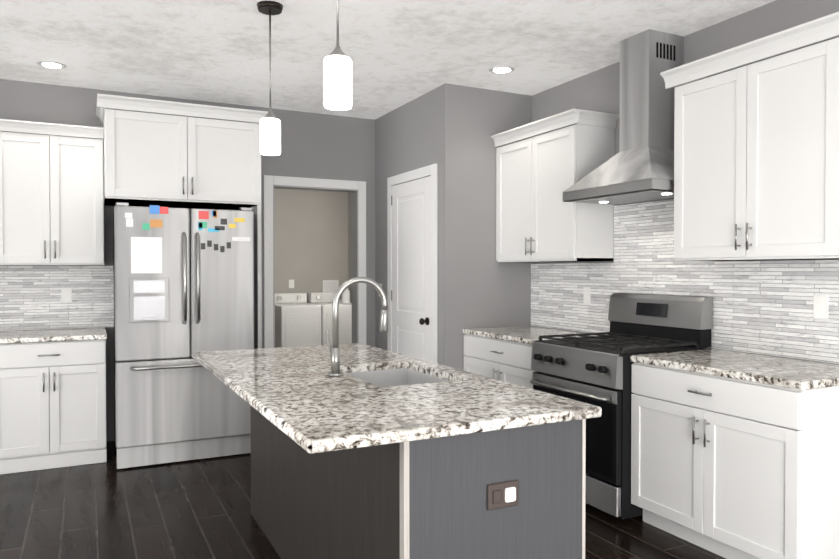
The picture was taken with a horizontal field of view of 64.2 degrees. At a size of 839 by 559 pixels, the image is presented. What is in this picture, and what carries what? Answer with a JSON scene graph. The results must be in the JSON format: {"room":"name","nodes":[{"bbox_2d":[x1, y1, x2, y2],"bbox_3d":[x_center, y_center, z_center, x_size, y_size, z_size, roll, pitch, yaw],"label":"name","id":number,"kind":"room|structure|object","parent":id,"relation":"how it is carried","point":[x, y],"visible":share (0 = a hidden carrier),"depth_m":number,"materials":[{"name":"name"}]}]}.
{"room":"kitchen","nodes":[
{"label":"kitchen","id":0,"kind":"room"},
{"bbox_2d":[0,79,374,441],"bbox_3d":[-3.037,-0.100,5.126,5.790,2.800,0.120,0,1,-27],"label":"wall","id":1,"kind":"structure","parent":0,"point":[323,146],"depth_m":5.96,"materials":[{"name":"grey paint"}]},
{"bbox_2d":[0,127,3,264],"bbox_3d":[-3.408,-0.576,4.681,0.866,0.945,0.328,0,1,-27],"label":"upper cabinet","id":2,"kind":"object","parent":1,"relation":"attached to","point":[1,128],"depth_m":4.73,"materials":[{"name":"white wood"}]},
{"bbox_2d":[4,127,103,264],"bbox_3d":[-2.788,-0.580,4.991,0.776,0.945,0.328,0,1,-27],"label":"upper cabinet","id":3,"kind":"object","parent":1,"relation":"attached to","point":[51,199],"depth_m":4.87,"materials":[{"name":"white wood"}]},
{"bbox_2d":[0,265,113,330],"bbox_3d":[-3.473,0.142,4.838,2.310,0.491,0.008,0,1,-27],"label":"tile backsplash","id":4,"kind":"structure","parent":1,"relation":"attached to","point":[30,297],"depth_m":5.16,"materials":[{"name":"grey tile"}]},
{"bbox_2d":[61,288,71,302],"bbox_3d":[-2.742,0.123,5.194,0.075,0.117,0.008,0,1,-27],"label":"outlet","id":5,"kind":"object","parent":4,"relation":"attached to","point":[66,295],"visible":1,"depth_m":5.19,"materials":[{"name":"white plastic"}]},
{"bbox_2d":[96,93,267,348],"bbox_3d":[-1.862,-0.004,5.261,1.208,2.605,0.688,0,1,-27],"label":"upper cabinet","id":6,"kind":"object","parent":1,"relation":"attached to","point":[163,159],"visible":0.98,"depth_m":4.99,"materials":[{"name":"white wood"}]},
{"bbox_2d":[263,175,365,347],"bbox_3d":[-0.965,0.183,6.158,0.965,2.205,0.152,0,1,-27],"label":"door frame","id":7,"kind":"structure","parent":1,"relation":"attached to","point":[357,189],"depth_m":6.14,"materials":[{"name":"white wood"}]},
{"bbox_2d":[274,188,345,302],"bbox_3d":[-2.034,-0.147,8.455,2.600,2.800,0.120,0,1,-27],"label":"wall","id":8,"kind":"structure","parent":0,"point":[313,240],"depth_m":8.68,"materials":[{"name":"beige paint"}]},
{"bbox_2d":[289,280,293,287],"bbox_3d":[-1.642,0.056,8.581,0.070,0.110,0.006,0,1,-27],"label":"electrical outlet","id":9,"kind":"object","parent":8,"relation":"attached to","point":[291,283],"visible":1,"depth_m":8.58,"materials":[{"name":"white plastic"}]},
{"bbox_2d":[323,280,338,291],"bbox_3d":[-1.171,0.092,8.813,0.220,0.170,0.012,0,1,-27],"label":"box","id":10,"kind":"object","parent":8,"relation":"attached to","point":[330,285],"visible":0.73,"depth_m":8.81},
{"bbox_2d":[346,192,349,289],"bbox_3d":[-0.357,-0.139,7.873,0.120,2.800,2.400,0,1,-27],"label":"wall","id":11,"kind":"structure","parent":0,"point":[347,193],"depth_m":8.91,"materials":[{"name":"beige paint"}]},
{"bbox_2d":[350,192,351,302],"bbox_3d":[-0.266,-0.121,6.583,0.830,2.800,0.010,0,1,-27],"label":"wall","id":12,"kind":"structure","parent":0,"point":[350,192],"depth_m":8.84,"materials":[{"name":"grey paint"}]},
{"bbox_2d":[0,441,725,558],"bbox_3d":[-0.493,1.373,3.534,9.500,0.100,13.300,0,1,-27],"label":"floor","id":13,"kind":"structure","parent":0,"point":[191,509],"depth_m":3.68,"materials":[{"name":"brown wood"}]},
{"bbox_2d":[0,428,3,474],"bbox_3d":[-3.339,0.871,4.563,0.866,0.876,0.638,0,1,-27],"label":"base cabinet","id":14,"kind":"object","parent":13,"relation":"on","point":[1,429],"depth_m":4.49,"materials":[{"name":"white wood"}]},
{"bbox_2d":[0,340,106,473],"bbox_3d":[-2.719,0.866,4.873,0.776,0.876,0.638,0,1,-27],"label":"base cabinet","id":15,"kind":"object","parent":13,"relation":"on","point":[52,398],"depth_m":4.61,"materials":[{"name":"white wood"}]},
{"bbox_2d":[0,328,107,343],"bbox_3d":[-3.362,0.411,4.540,2.238,0.036,0.648,0,1,-27],"label":"countertop","id":16,"kind":"structure","parent":15,"relation":"on","point":[80,333],"depth_m":4.75,"materials":[{"name":"white stone"}]},
{"bbox_2d":[113,202,253,468],"bbox_3d":[-1.823,0.383,5.106,0.938,1.835,0.953,0,1,-27],"label":"refrigerator","id":17,"kind":"object","parent":13,"relation":"on","point":[183,284],"visible":0.85,"depth_m":4.71,"materials":[{"name":"silver metal"}]},
{"bbox_2d":[275,293,320,347],"bbox_3d":[-1.545,0.716,8.245,0.495,1.080,0.654,0,1,-27],"label":"dryer","id":18,"kind":"object","parent":13,"relation":"on","point":[297,319],"visible":0.38,"depth_m":7.97,"materials":[{"name":"white metal"}]},
{"bbox_2d":[308,292,351,344],"bbox_3d":[-1.071,0.712,8.482,0.545,1.080,0.654,0,1,-27],"label":"washer","id":19,"kind":"object","parent":13,"relation":"on","point":[324,300],"visible":0.21,"depth_m":8.19,"materials":[{"name":"white metal"}]},
{"bbox_2d":[342,288,349,302],"bbox_3d":[-0.933,0.192,8.495,0.107,0.219,0.110,0,1,-27],"label":"detergent bottle","id":20,"kind":"object","parent":19,"relation":"on","point":[346,296],"visible":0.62,"depth_m":8.45,"materials":[{"name":"plastic"}]},
{"bbox_2d":[251,407,601,558],"bbox_3d":[-0.175,0.888,3.012,0.721,0.885,2.026,0,1,-27],"label":"kitchen island","id":21,"kind":"object","parent":13,"relation":"on","point":[372,452],"depth_m":2.16,"materials":[{"name":"grey wood"}]},
{"bbox_2d":[192,347,467,454],"bbox_3d":[-0.551,0.430,2.848,0.485,0.035,2.150,0,1,-27],"label":"island countertop","id":22,"kind":"structure","parent":21,"relation":"on","point":[320,412],"depth_m":2.27,"materials":[{"name":"white stone"}]},
{"bbox_2d":[288,343,599,434],"bbox_3d":[-0.109,0.427,3.069,0.503,0.035,2.150,0,1,-27],"label":"island countertop","id":23,"kind":"structure","parent":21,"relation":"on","point":[488,404],"depth_m":2.40,"materials":[{"name":"white stone"}]},
{"bbox_2d":[325,277,387,376],"bbox_3d":[-0.271,0.199,2.921,0.275,0.423,0.096,0,1,-27],"label":"faucet","id":24,"kind":"object","parent":23,"relation":"on","point":[334,353],"visible":1,"depth_m":2.86,"materials":[{"name":"silver metal"}]},
{"bbox_2d":[348,363,447,386],"bbox_3d":[-0.104,0.535,2.956,0.434,0.202,0.644,0,1,-27],"label":"sink","id":25,"kind":"object","parent":23,"relation":"in","point":[386,376],"depth_m":3.25,"materials":[{"name":"silver metal"}]},
{"bbox_2d":[487,480,518,510],"bbox_3d":[0.263,0.674,2.086,0.116,0.080,0.011,0,1,-27],"label":"outlet","id":26,"kind":"object","parent":21,"relation":"attached to","point":[503,495],"visible":1,"depth_m":2.08,"materials":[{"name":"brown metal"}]},
{"bbox_2d":[463,326,596,388],"bbox_3d":[0.844,0.846,4.893,0.684,0.915,1.026,0,1,-27],"label":"base cabinet","id":27,"kind":"object","parent":13,"relation":"on","point":[502,353],"visible":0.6,"depth_m":4.80,"materials":[{"name":"white wood"}]},
{"bbox_2d":[530,293,712,519],"bbox_3d":[1.181,0.693,4.058,0.798,1.185,0.760,0,1,-27],"label":"range","id":28,"kind":"object","parent":13,"relation":"on","point":[591,370],"visible":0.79,"depth_m":3.83,"materials":[{"name":"silver metal"}]},
{"bbox_2d":[630,349,838,558],"bbox_3d":[1.632,0.869,3.315,0.684,0.915,0.973,0,1,-27],"label":"base cabinet","id":29,"kind":"object","parent":13,"relation":"on","point":[734,454],"visible":1,"depth_m":3.05,"materials":[{"name":"white wood"}]},
{"bbox_2d":[0,0,775,119],"bbox_3d":[-0.493,-1.526,3.492,9.500,0.100,13.300,0,1,-27],"label":"ceiling","id":30,"kind":"structure","parent":0,"point":[399,53],"depth_m":4.21,"materials":[{"name":"white paint"}]},
{"bbox_2d":[37,61,65,68],"bbox_3d":[-2.554,-1.488,4.643,0.180,0.006,0.180,0,1,-27],"label":"recessed light","id":31,"kind":"object","parent":30,"relation":"in","point":[52,64],"visible":1,"depth_m":4.62,"materials":[{"name":"white"}]},
{"bbox_2d":[257,1,282,155],"bbox_3d":[-0.806,-1.077,3.611,0.140,0.798,0.140,0,1,-27],"label":"pendant light","id":32,"kind":"object","parent":30,"relation":"hanging from","point":[270,133],"visible":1,"depth_m":3.58,"materials":[{"name":"white glass"}]},
{"bbox_2d":[323,0,351,110],"bbox_3d":[-0.315,-1.062,2.571,0.140,0.798,0.140,0,1,-27],"label":"pendant light","id":33,"kind":"object","parent":30,"relation":"hanging from","point":[337,78],"visible":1,"depth_m":2.53,"materials":[{"name":"white glass"}]},
{"bbox_2d":[489,66,513,73],"bbox_3d":[0.585,-1.490,4.758,0.180,0.006,0.180,0,1,-27],"label":"recessed light","id":34,"kind":"object","parent":30,"relation":"in","point":[501,69],"visible":1,"depth_m":4.74,"materials":[{"name":"white"}]},
{"bbox_2d":[375,83,531,369],"bbox_3d":[0.277,-0.112,6.010,0.930,2.800,1.500,0,1,-27],"label":"wall","id":35,"kind":"structure","parent":0,"point":[450,130],"depth_m":5.28,"materials":[{"name":"grey paint"}]},
{"bbox_2d":[391,176,429,360],"bbox_3d":[-0.107,0.226,5.641,0.087,2.109,0.767,0,1,-27],"label":"pantry door","id":36,"kind":"structure","parent":35,"relation":"in","point":[410,290],"depth_m":5.63,"materials":[{"name":"white wood"}]},
{"bbox_2d":[387,163,437,362],"bbox_3d":[-0.075,0.190,5.651,0.024,2.205,0.925,0,1,-27],"label":"door frame","id":37,"kind":"structure","parent":35,"relation":"attached to","point":[431,171],"depth_m":5.29,"materials":[{"name":"white wood"}]},
{"bbox_2d":[532,0,838,363],"bbox_3d":[2.648,-0.057,2.170,0.120,2.800,7.490,0,1,-27],"label":"wall","id":38,"kind":"structure","parent":0,"point":[598,90],"depth_m":3.97,"materials":[{"name":"grey paint"}]},
{"bbox_2d":[491,109,619,261],"bbox_3d":[0.967,-0.632,4.943,0.398,1.000,1.008,0,1,-27],"label":"upper cabinets","id":39,"kind":"object","parent":38,"relation":"attached to","point":[538,219],"visible":0.98,"depth_m":4.69,"materials":[{"name":"white wood"}]},
{"bbox_2d":[563,29,683,204],"bbox_3d":[1.324,-0.990,4.111,0.498,0.986,0.770,0,1,-27],"label":"range hood","id":40,"kind":"object","parent":38,"relation":"attached to","point":[638,167],"visible":0.96,"depth_m":4.02,"materials":[{"name":"silver metal"}]},
{"bbox_2d":[531,199,838,363],"bbox_3d":[1.530,-0.053,4.263,0.008,0.898,2.743,0,1,-27],"label":"tile backsplash","id":41,"kind":"structure","parent":38,"relation":"attached to","point":[763,307],"depth_m":3.93,"materials":[{"name":"grey tile"}]},
{"bbox_2d":[583,287,590,302],"bbox_3d":[1.219,0.114,4.868,0.008,0.116,0.074,0,1,-27],"label":"outlet","id":42,"kind":"object","parent":41,"relation":"attached to","point":[587,295],"visible":1,"depth_m":4.86,"materials":[{"name":"white plastic"}]},
{"bbox_2d":[813,295,827,318],"bbox_3d":[1.992,0.136,3.321,0.008,0.116,0.074,0,1,-27],"label":"outlet","id":43,"kind":"object","parent":41,"relation":"attached to","point":[820,306],"visible":1,"depth_m":3.32,"materials":[{"name":"white plastic"}]},
{"bbox_2d":[660,12,838,260],"bbox_3d":[1.750,-0.625,3.376,0.398,1.050,1.016,0,1,-27],"label":"upper cabinet","id":44,"kind":"object","parent":38,"relation":"attached to","point":[756,161],"visible":1,"depth_m":3.24,"materials":[{"name":"white wood"}]}
]}

